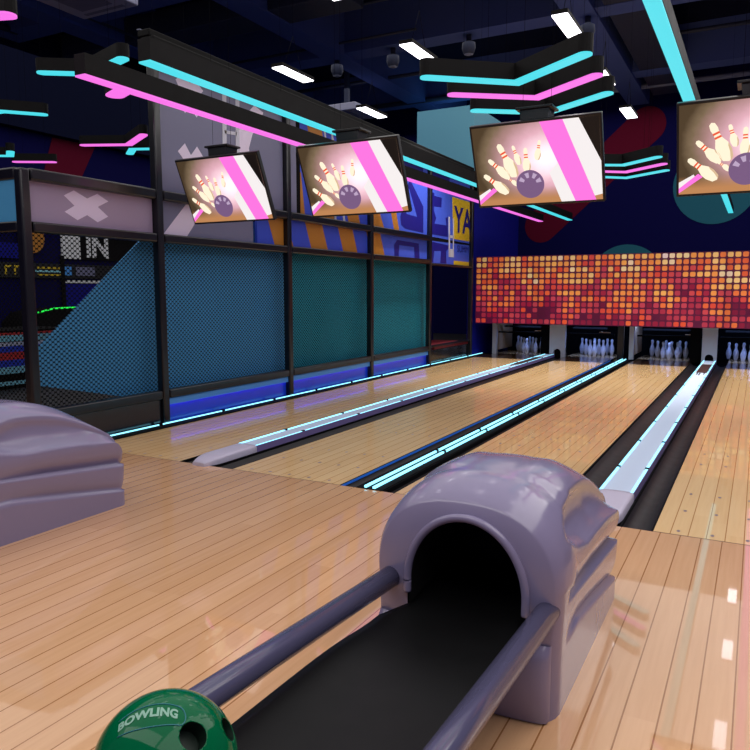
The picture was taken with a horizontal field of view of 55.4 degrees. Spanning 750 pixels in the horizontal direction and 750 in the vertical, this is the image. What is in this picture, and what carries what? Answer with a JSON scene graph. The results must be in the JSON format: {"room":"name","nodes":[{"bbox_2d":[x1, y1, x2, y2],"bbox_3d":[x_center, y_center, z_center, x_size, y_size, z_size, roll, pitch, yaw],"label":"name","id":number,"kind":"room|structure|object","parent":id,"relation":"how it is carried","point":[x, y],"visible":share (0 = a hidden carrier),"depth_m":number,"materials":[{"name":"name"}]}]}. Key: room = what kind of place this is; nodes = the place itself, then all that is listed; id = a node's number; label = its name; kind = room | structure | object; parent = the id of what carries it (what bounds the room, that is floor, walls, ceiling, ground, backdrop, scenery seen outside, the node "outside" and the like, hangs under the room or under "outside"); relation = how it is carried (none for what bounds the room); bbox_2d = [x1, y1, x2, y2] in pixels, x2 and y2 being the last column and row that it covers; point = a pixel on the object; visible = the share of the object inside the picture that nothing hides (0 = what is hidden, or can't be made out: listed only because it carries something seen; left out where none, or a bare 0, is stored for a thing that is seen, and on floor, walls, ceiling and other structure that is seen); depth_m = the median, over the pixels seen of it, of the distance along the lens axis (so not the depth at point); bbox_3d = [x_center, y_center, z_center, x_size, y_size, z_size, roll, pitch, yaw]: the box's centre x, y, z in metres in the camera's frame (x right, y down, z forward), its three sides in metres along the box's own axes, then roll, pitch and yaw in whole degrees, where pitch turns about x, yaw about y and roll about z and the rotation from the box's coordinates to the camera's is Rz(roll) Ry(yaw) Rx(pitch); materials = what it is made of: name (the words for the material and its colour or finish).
{"room":"games hall","nodes":[
{"label":"games hall","id":0,"kind":"room"},
{"bbox_2d":[0,32,149,157],"bbox_3d":[-7.430,-6.016,13.280,0.200,2.450,22.500,4,8,28],"label":"wall","id":1,"kind":"structure","parent":0,"point":[77,107],"depth_m":14.82,"materials":[{"name":"blue paint"}]},
{"bbox_2d":[0,125,254,326],"bbox_3d":[-7.559,-3.668,13.740,0.200,7.420,22.700,4,8,28],"label":"wall","id":2,"kind":"structure","parent":0,"point":[105,164],"depth_m":15.12,"materials":[{"name":"blue paint"}]},
{"bbox_2d":[0,242,18,257],"bbox_3d":[-7.832,-2.341,13.072,0.030,0.300,3.000,4,8,28],"label":"wall panel","id":3,"kind":"object","parent":2,"relation":"attached to","point":[15,245],"visible":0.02,"depth_m":14.14,"materials":[{"name":"blue"}]},
{"bbox_2d":[32,233,44,252],"bbox_3d":[-6.998,-2.788,14.558,0.020,0.600,0.600,4,8,28],"label":"round sign","id":4,"kind":"object","parent":3,"relation":"attached to","point":[35,235],"visible":0.23,"depth_m":14.69,"materials":[{"name":"orange"}]},
{"bbox_2d":[0,262,113,278],"bbox_3d":[-6.853,-2.180,14.961,0.046,0.300,4.200,4,8,28],"label":"sign band","id":5,"kind":"object","parent":2,"relation":"attached to","point":[14,264],"visible":0.54,"depth_m":15.17,"materials":[{"name":"black"}]},
{"bbox_2d":[44,137,94,175],"bbox_3d":[-6.540,-4.563,15.313,0.006,0.890,1.400,4,8,28],"label":"trim","id":6,"kind":"structure","parent":2,"relation":"attached to","point":[73,158],"depth_m":15.29,"materials":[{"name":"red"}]},
{"bbox_2d":[66,284,96,306],"bbox_3d":[-6.063,-1.386,16.514,0.032,1.400,2.500,4,8,28],"label":"wall panel","id":7,"kind":"object","parent":2,"relation":"attached to","point":[68,285],"visible":0.07,"depth_m":15.59,"materials":[{"name":"blue"}]},
{"bbox_2d":[60,235,137,260],"bbox_3d":[-6.124,-2.881,16.251,0.046,0.550,2.350,4,8,28],"label":"sign board","id":8,"kind":"object","parent":2,"relation":"attached to","point":[63,237],"visible":0.44,"depth_m":15.95,"materials":[{"name":"white"}]},
{"bbox_2d":[0,333,466,407],"bbox_3d":[-2.733,-0.347,15.558,6.975,0.400,15.650,4,8,28],"label":"floor","id":9,"kind":"structure","parent":0,"point":[436,336],"depth_m":8.84,"materials":[{"name":"black"}]},
{"bbox_2d":[0,326,55,389],"bbox_3d":[-5.216,-0.205,9.375,0.920,0.760,2.390,4,8,28],"label":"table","id":10,"kind":"object","parent":9,"relation":"on","point":[38,327],"visible":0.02,"depth_m":9.35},
{"bbox_2d":[1,307,73,326],"bbox_3d":[-6.385,-0.865,14.120,0.824,0.964,1.555,4,8,28],"label":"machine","id":11,"kind":"object","parent":9,"relation":"on","point":[45,308],"visible":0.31,"depth_m":13.63,"materials":[{"name":"black"}]},
{"bbox_2d":[60,255,66,306],"bbox_3d":[-6.668,-1.541,15.348,0.040,2.020,0.080,4,8,28],"label":"wall pillar","id":12,"kind":"structure","parent":9,"relation":"on","point":[62,260],"depth_m":15.28,"materials":[{"name":"black"}]},
{"bbox_2d":[39,222,284,395],"bbox_3d":[-2.330,-0.886,8.890,0.030,2.215,4.320,4,8,28],"label":"sheet","id":13,"kind":"object","parent":9,"relation":"on","point":[140,243],"visible":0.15,"depth_m":8.71,"materials":[{"name":"blue"}]},
{"bbox_2d":[292,254,425,367],"bbox_3d":[-0.089,-1.375,13.055,0.030,2.215,5.130,4,8,28],"label":"sheet","id":14,"kind":"object","parent":9,"relation":"on","point":[328,257],"visible":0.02,"depth_m":12.43,"materials":[{"name":"teal"}]},
{"bbox_2d":[431,266,433,339],"bbox_3d":[0.820,-1.730,16.509,0.040,2.115,2.550,4,8,28],"label":"board","id":15,"kind":"object","parent":9,"relation":"on","point":[432,266],"visible":0.07,"depth_m":17.57,"materials":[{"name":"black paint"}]},
{"bbox_2d":[0,453,749,749],"bbox_3d":[-1.661,1.343,2.370,14.000,0.120,7.310,4,8,28],"label":"floor","id":16,"kind":"structure","parent":0,"point":[199,567],"depth_m":3.50,"materials":[{"name":"brown wood"}]},
{"bbox_2d":[0,399,124,546],"bbox_3d":[-2.841,0.658,4.049,0.768,0.848,3.001,4,8,28],"label":"ball return","id":17,"kind":"object","parent":16,"relation":"on","point":[58,469],"visible":1,"depth_m":4.68,"materials":[{"name":"purple plastic"}]},
{"bbox_2d":[188,452,618,749],"bbox_3d":[0.207,0.843,2.476,0.768,0.848,3.001,4,8,28],"label":"ball return","id":18,"kind":"object","parent":16,"relation":"on","point":[494,583],"visible":0.99,"depth_m":2.56,"materials":[{"name":"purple plastic"}]},
{"bbox_2d":[94,688,237,749],"bbox_3d":[-0.328,0.613,1.122,0.231,0.224,0.231,4,8,28],"label":"ball","id":19,"kind":"object","parent":18,"relation":"on","point":[167,718],"visible":1,"depth_m":1.09,"materials":[{"name":"green plastic"}]},
{"bbox_2d":[231,555,524,749],"bbox_3d":[0.160,0.953,2.389,0.560,0.120,1.720,4,8,28],"label":"tray","id":20,"kind":"object","parent":18,"relation":"on","point":[391,683],"depth_m":2.27,"materials":[{"name":"black rubber"}]},
{"bbox_2d":[379,452,618,721],"bbox_3d":[0.617,0.753,3.237,0.768,0.848,1.262,4,8,28],"label":"hood","id":21,"kind":"object","parent":18,"relation":"attached to","point":[557,525],"depth_m":2.80,"materials":[{"name":"purple plastic"}]},
{"bbox_2d":[154,0,749,82],"bbox_3d":[0.246,-6.866,9.164,17.900,0.200,22.700,4,8,28],"label":"ceiling","id":22,"kind":"structure","parent":0,"point":[701,10],"depth_m":16.04,"materials":[{"name":"blue paint"}]},
{"bbox_2d":[0,35,14,156],"bbox_3d":[-5.861,-5.134,10.704,1.125,3.600,0.392,2,7,17],"label":"pendant light","id":23,"kind":"object","parent":22,"relation":"hanging from","point":[8,150],"visible":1,"depth_m":10.66,"materials":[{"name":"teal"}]},
{"bbox_2d":[0,0,17,20],"bbox_3d":[-3.230,-4.492,5.236,1.091,3.600,0.150,1,7,9],"label":"pendant light","id":24,"kind":"object","parent":22,"relation":"hanging from","point":[8,8],"visible":1,"depth_m":5.33,"materials":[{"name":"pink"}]},
{"bbox_2d":[0,0,47,115],"bbox_3d":[-4.590,-4.839,8.191,1.485,3.600,0.338,1,7,10],"label":"pendant light","id":25,"kind":"object","parent":22,"relation":"hanging from","point":[6,106],"visible":1,"depth_m":8.27,"materials":[{"name":"black metal"}]},
{"bbox_2d":[11,4,56,162],"bbox_3d":[-5.466,-5.200,11.268,0.707,3.600,0.120,0,7,-2],"label":"pendant light","id":26,"kind":"object","parent":22,"relation":"hanging from","point":[18,157],"visible":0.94,"depth_m":11.41,"materials":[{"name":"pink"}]},
{"bbox_2d":[35,52,74,75],"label":"pendant light","id":27,"kind":"object","parent":22,"relation":"hanging from","point":[61,66],"depth_m":6.74,"materials":[{"name":"black metal"}]},
{"bbox_2d":[38,0,137,18],"bbox_3d":[-4.138,-6.041,9.908,1.120,1.612,1.120,4,8,28],"label":"ceiling vent","id":28,"kind":"object","parent":22,"relation":"in","point":[84,9],"visible":1,"depth_m":10.22,"materials":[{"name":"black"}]},
{"bbox_2d":[55,0,111,11],"bbox_3d":[-4.138,-5.247,10.001,0.616,0.012,0.616,4,8,28],"label":"grille","id":29,"kind":"object","parent":28,"relation":"attached to","point":[79,5],"depth_m":10.15,"materials":[{"name":"blue"}]},
{"bbox_2d":[0,0,188,42],"bbox_3d":[0.570,-6.391,9.617,17.700,0.850,0.500,4,8,28],"label":"ceiling beam","id":30,"kind":"structure","parent":22,"relation":"attached to","point":[30,30],"depth_m":12.98,"materials":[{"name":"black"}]},
{"bbox_2d":[79,0,147,146],"bbox_3d":[-3.517,-5.022,9.749,1.383,3.600,0.444,4,8,32],"label":"pendant light","id":31,"kind":"object","parent":22,"relation":"hanging from","point":[140,131],"visible":1,"depth_m":10.06,"materials":[{"name":"black metal"}]},
{"bbox_2d":[105,0,129,98],"bbox_3d":[-2.602,-4.720,7.183,0.200,3.600,0.682,-5,9,-39],"label":"pendant light","id":32,"kind":"object","parent":22,"relation":"hanging from","point":[111,93],"visible":0.34,"depth_m":7.48,"materials":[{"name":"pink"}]},
{"bbox_2d":[125,12,183,154],"bbox_3d":[-3.216,-5.080,10.241,1.275,3.600,0.394,3,7,22],"label":"pendant light","id":33,"kind":"object","parent":22,"relation":"hanging from","point":[143,144],"visible":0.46,"depth_m":10.37,"materials":[{"name":"black"}]},
{"bbox_2d":[17,0,313,98],"bbox_3d":[-5.886,-6.689,12.371,0.500,0.900,22.500,4,8,28],"label":"ceiling beam","id":34,"kind":"structure","parent":22,"relation":"attached to","point":[45,14],"depth_m":13.38,"materials":[{"name":"blue"}]},
{"bbox_2d":[175,1,276,223],"bbox_3d":[-1.606,-4.094,7.431,1.110,4.902,0.335,4,8,28],"label":"monitor","id":35,"kind":"object","parent":22,"relation":"hanging from","point":[225,185],"visible":1,"depth_m":7.61,"materials":[{"name":"black"}]},
{"bbox_2d":[271,0,313,82],"bbox_3d":[-0.990,-5.151,8.490,0.160,3.050,0.680,4,8,28],"label":"panel light","id":36,"kind":"object","parent":22,"relation":"hanging from","point":[286,69],"visible":1,"depth_m":8.59,"materials":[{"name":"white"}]},
{"bbox_2d":[272,66,312,82],"bbox_3d":[-0.990,-3.642,8.667,0.150,0.012,0.660,4,8,28],"label":"diffuser","id":37,"kind":"object","parent":36,"relation":"attached to","point":[290,71],"depth_m":8.64,"materials":[{"name":"white plastic"}]},
{"bbox_2d":[74,0,543,221],"bbox_3d":[0.857,-4.994,11.185,0.120,3.990,13.370,4,8,28],"label":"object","id":38,"kind":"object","parent":22,"relation":"hanging from","point":[88,67],"depth_m":6.83,"materials":[{"name":"black"}]},
{"bbox_2d":[94,42,129,64],"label":"pendant light","id":39,"kind":"object","parent":38,"relation":"hanging from","point":[117,53],"depth_m":6.37,"materials":[{"name":"black metal"}]},
{"bbox_2d":[213,0,466,110],"bbox_3d":[-2.888,-6.502,10.779,0.500,0.900,22.500,4,8,28],"label":"ceiling beam","id":40,"kind":"structure","parent":22,"relation":"attached to","point":[321,36],"depth_m":14.46,"materials":[{"name":"blue"}]},
{"bbox_2d":[61,0,362,57],"bbox_3d":[-3.309,-6.603,13.392,6.700,0.450,0.700,4,8,28],"label":"duct","id":41,"kind":"object","parent":40,"relation":"attached to","point":[196,26],"visible":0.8,"depth_m":13.08,"materials":[{"name":"black metal"}]},
{"bbox_2d":[231,27,416,63],"bbox_3d":[-1.870,-6.714,14.934,6.004,0.048,0.050,4,8,28],"label":"ceiling pipe","id":42,"kind":"object","parent":40,"relation":"attached to","point":[410,29],"visible":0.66,"depth_m":14.25,"materials":[{"name":"black metal"}]},
{"bbox_2d":[296,71,419,92],"bbox_3d":[-0.272,-6.787,16.552,4.737,0.076,0.080,4,8,28],"label":"ceiling pipe","id":43,"kind":"object","parent":40,"relation":"attached to","point":[417,72],"visible":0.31,"depth_m":16.66,"materials":[{"name":"black metal"}]},
{"bbox_2d":[369,95,456,108],"bbox_3d":[1.245,-6.949,18.095,4.324,0.114,0.120,4,8,28],"label":"ceiling pipe","id":44,"kind":"object","parent":40,"relation":"attached to","point":[442,97],"visible":0.31,"depth_m":18.29,"materials":[{"name":"grey metal"}]},
{"bbox_2d":[329,70,375,119],"bbox_3d":[-0.650,-6.822,16.559,1.000,1.612,1.000,4,8,28],"label":"ceiling vent","id":45,"kind":"object","parent":22,"relation":"in","point":[348,107],"visible":0.38,"depth_m":16.49,"materials":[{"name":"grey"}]},
{"bbox_2d":[347,112,362,117],"bbox_3d":[-0.650,-6.028,16.652,0.550,0.012,0.550,4,8,28],"label":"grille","id":46,"kind":"object","parent":45,"relation":"attached to","point":[355,114],"depth_m":16.52,"materials":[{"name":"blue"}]},
{"bbox_2d":[296,0,411,217],"bbox_3d":[-0.208,-4.007,6.689,1.110,4.902,0.335,4,8,28],"label":"monitor","id":47,"kind":"object","parent":22,"relation":"hanging from","point":[355,173],"visible":1,"depth_m":6.88,"materials":[{"name":"black"}]},
{"bbox_2d":[138,37,572,220],"bbox_3d":[1.467,-4.955,10.855,0.120,3.990,13.380,4,8,28],"label":"ceiling light","id":48,"kind":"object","parent":22,"relation":"hanging from","point":[155,54],"depth_m":6.44,"materials":[{"name":"black metal"}]},
{"bbox_2d":[356,83,386,118],"bbox_3d":[-0.044,-5.370,10.352,0.160,3.050,0.680,4,8,28],"label":"panel light","id":49,"kind":"object","parent":22,"relation":"hanging from","point":[374,112],"visible":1,"depth_m":10.45,"materials":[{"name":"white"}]},
{"bbox_2d":[357,107,386,118],"bbox_3d":[-0.044,-3.861,10.530,0.150,0.012,0.660,4,8,28],"label":"diffuser","id":50,"kind":"object","parent":49,"relation":"attached to","point":[374,112],"depth_m":10.49,"materials":[{"name":"white plastic"}]},
{"bbox_2d":[399,11,437,58],"bbox_3d":[0.483,-5.059,7.708,0.160,3.050,0.680,4,8,28],"label":"panel light","id":51,"kind":"object","parent":22,"relation":"hanging from","point":[412,46],"visible":0.88,"depth_m":7.78,"materials":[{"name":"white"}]},
{"bbox_2d":[400,42,433,58],"bbox_3d":[0.483,-3.550,7.885,0.150,0.012,0.660,4,8,28],"label":"diffuser","id":52,"kind":"object","parent":51,"relation":"attached to","point":[416,49],"depth_m":7.78,"materials":[{"name":"white plastic"}]},
{"bbox_2d":[214,0,698,75],"bbox_3d":[2.456,-6.802,13.120,17.700,0.850,0.500,4,8,28],"label":"ceiling beam","id":53,"kind":"structure","parent":22,"relation":"attached to","point":[443,22],"depth_m":13.82,"materials":[{"name":"blue"}]},
{"bbox_2d":[331,60,342,76],"bbox_3d":[-0.787,-6.392,14.856,0.260,0.370,0.256,4,8,28],"label":"spotlight","id":54,"kind":"object","parent":53,"relation":"attached to","point":[338,67],"visible":0.89,"depth_m":14.78,"materials":[{"name":"blue paint"}]},
{"bbox_2d":[387,47,398,67],"bbox_3d":[0.359,-6.321,14.248,0.260,0.370,0.256,4,8,28],"label":"spotlight","id":55,"kind":"object","parent":53,"relation":"attached to","point":[393,58],"visible":1,"depth_m":14.18,"materials":[{"name":"blue paint"}]},
{"bbox_2d":[462,34,475,55],"bbox_3d":[1.771,-6.232,13.499,0.260,0.370,0.256,4,8,28],"label":"spotlight","id":56,"kind":"object","parent":53,"relation":"attached to","point":[468,46],"visible":1,"depth_m":13.43,"materials":[{"name":"blue paint"}]},
{"bbox_2d":[602,0,684,94],"bbox_3d":[4.632,-6.519,12.554,0.900,0.400,11.300,4,8,28],"label":"duct","id":57,"kind":"object","parent":53,"relation":"attached to","point":[638,28],"visible":0.54,"depth_m":14.05,"materials":[{"name":"black metal"}]},
{"bbox_2d":[420,0,593,85],"bbox_3d":[1.057,-4.305,5.322,1.329,3.990,0.605,4,8,28],"label":"pendant light","id":58,"kind":"object","parent":22,"relation":"hanging from","point":[578,47],"visible":1,"depth_m":5.58,"materials":[{"name":"black metal"}]},
{"bbox_2d":[447,16,603,99],"bbox_3d":[1.299,-4.362,5.801,1.298,3.990,0.563,4,8,28],"label":"pendant light","id":59,"kind":"object","parent":22,"relation":"hanging from","point":[591,68],"visible":0.86,"depth_m":6.05,"materials":[{"name":"black"}]},
{"bbox_2d":[314,13,749,111],"bbox_3d":[4.388,-7.224,16.712,17.700,0.850,0.500,4,8,28],"label":"ceiling beam","id":60,"kind":"structure","parent":22,"relation":"attached to","point":[715,48],"depth_m":15.39,"materials":[{"name":"blue"}]},
{"bbox_2d":[469,0,605,207],"bbox_3d":[1.379,-3.908,5.846,1.110,4.902,0.335,4,8,28],"label":"monitor","id":61,"kind":"object","parent":22,"relation":"hanging from","point":[541,157],"visible":1,"depth_m":6.04,"materials":[{"name":"black"}]},
{"bbox_2d":[470,0,614,113],"bbox_3d":[1.552,-4.422,6.314,1.298,3.990,0.552,4,8,28],"label":"pendant light","id":62,"kind":"object","parent":22,"relation":"hanging from","point":[602,87],"visible":0.81,"depth_m":6.49,"materials":[{"name":"black metal"}]},
{"bbox_2d":[551,0,582,37],"bbox_3d":[1.906,-4.963,6.896,0.160,3.050,0.680,4,8,28],"label":"panel light","id":63,"kind":"object","parent":22,"relation":"hanging from","point":[564,16],"visible":0.9,"depth_m":6.98,"materials":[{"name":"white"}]},
{"bbox_2d":[552,12,580,37],"bbox_3d":[1.906,-3.455,7.074,0.150,0.012,0.660,4,8,28],"label":"diffuser","id":64,"kind":"object","parent":63,"relation":"attached to","point":[564,19],"depth_m":7.02,"materials":[{"name":"white plastic"}]},
{"bbox_2d":[554,0,649,105],"bbox_3d":[1.478,-6.230,8.462,0.500,0.900,22.500,4,8,28],"label":"ceiling beam","id":65,"kind":"structure","parent":22,"relation":"attached to","point":[619,58],"depth_m":14.40,"materials":[{"name":"blue"}]},
{"bbox_2d":[581,15,594,32],"bbox_3d":[3.711,-6.062,12.475,0.260,0.370,0.256,4,8,28],"label":"spotlight","id":66,"kind":"object","parent":65,"relation":"attached to","point":[587,26],"visible":0.48,"depth_m":12.38,"materials":[{"name":"blue paint"}]},
{"bbox_2d":[614,70,749,92],"bbox_3d":[6.983,-6.825,16.686,4.809,0.114,0.120,4,8,28],"label":"ceiling pipe","id":67,"kind":"object","parent":65,"relation":"attached to","point":[740,73],"visible":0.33,"depth_m":16.27,"materials":[{"name":"grey metal"}]},
{"bbox_2d":[623,19,749,43],"bbox_3d":[6.296,-6.775,14.052,5.330,0.076,0.080,4,8,28],"label":"ceiling pipe","id":68,"kind":"object","parent":65,"relation":"attached to","point":[738,23],"visible":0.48,"depth_m":13.86,"materials":[{"name":"black metal"}]},
{"bbox_2d":[603,9,615,84],"bbox_3d":[2.831,-5.170,8.658,0.160,3.050,0.680,4,8,28],"label":"panel light","id":69,"kind":"object","parent":22,"relation":"hanging from","point":[606,71],"visible":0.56,"depth_m":8.71,"materials":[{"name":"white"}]},
{"bbox_2d":[619,14,637,118],"bbox_3d":[3.741,-5.372,10.370,0.160,3.050,0.680,4,8,28],"label":"panel light","id":70,"kind":"object","parent":22,"relation":"hanging from","point":[629,112],"visible":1,"depth_m":10.43,"materials":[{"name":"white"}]},
{"bbox_2d":[619,107,636,118],"bbox_3d":[3.741,-3.863,10.548,0.150,0.012,0.660,4,8,28],"label":"diffuser","id":71,"kind":"object","parent":70,"relation":"attached to","point":[629,112],"depth_m":10.49,"materials":[{"name":"white plastic"}]},
{"bbox_2d":[596,7,662,165],"bbox_3d":[3.164,-4.756,9.163,1.199,3.990,0.533,4,8,28],"label":"pendant light","id":72,"kind":"object","parent":22,"relation":"hanging from","point":[654,152],"visible":0.57,"depth_m":9.25,"materials":[{"name":"black metal"}]},
{"bbox_2d":[603,7,667,172],"bbox_3d":[3.438,-4.816,9.672,1.199,3.990,0.576,4,8,28],"label":"pendant light","id":73,"kind":"object","parent":22,"relation":"hanging from","point":[662,161],"visible":0.45,"depth_m":9.76,"materials":[{"name":"black"}]},
{"bbox_2d":[605,20,670,178],"bbox_3d":[3.687,-4.874,10.166,1.169,3.990,0.566,4,8,28],"label":"pendant light","id":74,"kind":"object","parent":22,"relation":"hanging from","point":[664,168],"visible":0.42,"depth_m":10.28,"materials":[{"name":"black metal"}]},
{"bbox_2d":[642,0,736,212],"bbox_3d":[4.472,-4.765,9.233,0.104,3.990,13.430,4,8,28],"label":"beam","id":75,"kind":"structure","parent":22,"relation":"hanging from","point":[661,14],"depth_m":4.99,"materials":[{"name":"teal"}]},
{"bbox_2d":[676,0,749,196],"bbox_3d":[2.843,-3.817,5.069,1.110,4.902,0.335,4,8,28],"label":"monitor","id":76,"kind":"object","parent":22,"relation":"hanging from","point":[713,134],"visible":1,"depth_m":5.42,"materials":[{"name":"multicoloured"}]},
{"bbox_2d":[417,105,518,354],"bbox_3d":[2.535,-3.555,18.950,1.460,5.980,3.680,4,8,28],"label":"wall","id":77,"kind":"structure","parent":0,"point":[495,230],"depth_m":17.32,"materials":[{"name":"blue paint"}]},
{"bbox_2d":[363,63,749,333],"bbox_3d":[5.637,-4.333,19.405,17.700,7.420,0.200,4,8,28],"label":"wall","id":78,"kind":"structure","parent":0,"point":[643,211],"depth_m":18.72,"materials":[{"name":"blue paint"}]},
{"bbox_2d":[525,106,665,242],"bbox_3d":[5.795,-5.278,19.089,3.589,3.349,0.006,4,8,28],"label":"trim","id":79,"kind":"structure","parent":78,"relation":"attached to","point":[629,137],"depth_m":18.64,"materials":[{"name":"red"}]},
{"bbox_2d":[603,244,650,253],"bbox_3d":[6.646,-2.499,18.957,1.900,1.900,0.006,4,8,28],"label":"trim","id":80,"kind":"structure","parent":78,"relation":"attached to","point":[621,249],"depth_m":18.86,"materials":[{"name":"teal paint"}]},
{"bbox_2d":[673,173,749,223],"bbox_3d":[8.436,-4.731,17.732,1.940,1.940,0.006,4,8,28],"label":"trim","id":81,"kind":"structure","parent":78,"relation":"attached to","point":[706,209],"depth_m":17.84,"materials":[{"name":"teal paint"}]},
{"bbox_2d":[628,326,641,359],"bbox_3d":[6.114,-0.872,16.758,0.100,0.920,1.300,4,8,28],"label":"column","id":82,"kind":"structure","parent":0,"point":[635,343],"depth_m":16.30,"materials":[{"name":"grey"}]},
{"bbox_2d":[566,354,727,525],"bbox_3d":[0.335,0.648,9.999,17.700,0.279,22.700,4,8,28],"label":"floor","id":83,"kind":"structure","parent":0,"point":[721,363],"depth_m":16.83,"materials":[{"name":"black"}]},
{"bbox_2d":[0,28,474,434],"bbox_3d":[-1.600,-2.086,12.432,2.669,4.522,11.900,4,8,28],"label":"cage","id":84,"kind":"object","parent":83,"relation":"on","point":[438,230],"visible":0.69,"depth_m":8.91,"materials":[{"name":"black metal"}]},
{"bbox_2d":[110,353,488,439],"bbox_3d":[-0.109,0.127,12.574,0.210,0.154,12.100,4,8,28],"label":"light strip","id":85,"kind":"object","parent":83,"relation":"on","point":[158,426],"visible":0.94,"depth_m":9.84,"materials":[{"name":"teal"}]},
{"bbox_2d":[115,350,539,460],"bbox_3d":[0.848,0.116,12.806,1.260,0.121,13.590,4,8,28],"label":"lane","id":86,"kind":"object","parent":83,"relation":"on","point":[188,440],"visible":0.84,"depth_m":9.18,"materials":[{"name":"brown wood"}]},
{"bbox_2d":[492,323,512,353],"bbox_3d":[3.261,-1.050,18.272,0.110,0.920,1.300,4,8,28],"label":"column","id":87,"kind":"structure","parent":86,"relation":"on","point":[499,340],"depth_m":17.94,"materials":[{"name":"grey"}]},
{"bbox_2d":[180,354,562,468],"bbox_3d":[1.329,0.199,11.712,0.620,0.172,12.210,4,8,28],"label":"divider","id":88,"kind":"object","parent":83,"relation":"on","point":[252,450],"visible":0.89,"depth_m":8.40,"materials":[{"name":"black"}]},
{"bbox_2d":[234,352,616,484],"bbox_3d":[2.431,0.215,11.966,1.090,0.121,13.590,4,8,28],"label":"lane","id":89,"kind":"object","parent":83,"relation":"on","point":[337,459],"visible":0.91,"depth_m":8.00,"materials":[{"name":"brown wood"}]},
{"bbox_2d":[340,359,630,492],"bbox_3d":[2.796,0.309,10.964,0.500,0.128,12.160,4,8,28],"label":"divider","id":90,"kind":"object","parent":83,"relation":"on","point":[397,474],"visible":0.74,"depth_m":7.59,"materials":[{"name":"black plastic"}]},
{"bbox_2d":[396,355,694,494],"bbox_3d":[3.862,0.304,11.206,1.154,0.121,13.590,4,8,28],"label":"lane","id":91,"kind":"object","parent":83,"relation":"on","point":[574,432],"visible":0.38,"depth_m":8.69,"materials":[{"name":"brown wood"}]},
{"bbox_2d":[649,340,654,355],"bbox_3d":[6.646,-0.650,17.139,0.121,0.389,0.121,4,8,28],"label":"pin","id":92,"kind":"object","parent":91,"relation":"on","point":[652,349],"visible":1,"depth_m":17.11,"materials":[{"name":"white plastic"}]},
{"bbox_2d":[660,342,665,357],"bbox_3d":[6.666,-0.579,16.534,0.121,0.389,0.121,4,8,28],"label":"pin","id":93,"kind":"object","parent":91,"relation":"on","point":[663,351],"visible":1,"depth_m":16.50,"materials":[{"name":"white plastic"}]},
{"bbox_2d":[666,343,671,359],"bbox_3d":[6.676,-0.543,16.231,0.121,0.389,0.121,4,8,28],"label":"pin","id":94,"kind":"object","parent":91,"relation":"on","point":[669,352],"visible":1,"depth_m":16.20,"materials":[{"name":"white plastic"}]},
{"bbox_2d":[675,342,679,358],"bbox_3d":[6.935,-0.562,16.391,0.121,0.389,0.121,4,8,28],"label":"pin","id":95,"kind":"object","parent":91,"relation":"on","point":[677,350],"visible":1,"depth_m":16.36,"materials":[{"name":"white plastic"}]},
{"bbox_2d":[540,324,566,358],"bbox_3d":[4.550,-0.876,17.656,0.620,0.920,1.400,4,8,28],"label":"column","id":96,"kind":"structure","parent":83,"relation":"on","point":[553,337],"depth_m":17.03,"materials":[{"name":"grey"}]},
{"bbox_2d":[616,326,624,360],"bbox_3d":[5.619,-0.713,16.357,0.140,0.900,0.100,4,8,28],"label":"post","id":97,"kind":"object","parent":83,"relation":"on","point":[621,329],"visible":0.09,"depth_m":16.31,"materials":[{"name":"black metal"}]},
{"bbox_2d":[498,324,749,360],"bbox_3d":[6.790,-1.431,16.471,8.400,2.300,2.549,4,8,28],"label":"pit","id":98,"kind":"object","parent":83,"relation":"on","point":[574,333],"visible":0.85,"depth_m":17.76,"materials":[{"name":"black"}]},
{"bbox_2d":[475,251,749,328],"bbox_3d":[6.368,-1.835,15.446,8.590,1.570,0.680,4,8,28],"label":"panel","id":99,"kind":"object","parent":98,"relation":"attached to","point":[673,289],"visible":1,"depth_m":15.61,"materials":[{"name":"tile"}]},
{"bbox_2d":[582,360,726,530],"bbox_3d":[4.340,0.387,10.114,0.721,0.172,12.210,4,8,28],"label":"divider","id":100,"kind":"object","parent":83,"relation":"on","point":[636,475],"visible":0.64,"depth_m":7.00,"materials":[{"name":"black"}]},
{"bbox_2d":[653,358,749,545],"bbox_3d":[5.512,0.407,10.331,1.145,0.121,13.590,4,8,28],"label":"lane","id":101,"kind":"object","parent":83,"relation":"on","point":[709,497],"visible":0.96,"depth_m":6.02,"materials":[{"name":"brown wood"}]},
{"bbox_2d":[726,342,731,358],"bbox_3d":[8.101,-0.559,16.367,0.121,0.389,0.121,4,8,28],"label":"pin","id":102,"kind":"object","parent":101,"relation":"on","point":[728,351],"visible":1,"depth_m":16.33,"materials":[{"name":"white plastic"}]},
{"bbox_2d":[733,343,738,359],"bbox_3d":[8.111,-0.523,16.064,0.121,0.389,0.121,4,8,28],"label":"pin","id":103,"kind":"object","parent":101,"relation":"on","point":[735,353],"visible":1,"depth_m":16.03,"materials":[{"name":"white plastic"}]},
{"bbox_2d":[740,344,745,361],"bbox_3d":[8.121,-0.488,15.762,0.121,0.389,0.121,4,8,28],"label":"pin","id":104,"kind":"object","parent":101,"relation":"on","point":[743,352],"visible":1,"depth_m":15.73,"materials":[{"name":"white plastic"}]},
{"bbox_2d":[689,328,717,363],"bbox_3d":[7.447,-0.695,16.118,0.550,0.920,1.400,4,8,28],"label":"column","id":105,"kind":"structure","parent":83,"relation":"on","point":[703,341],"depth_m":15.54,"materials":[{"name":"grey"}]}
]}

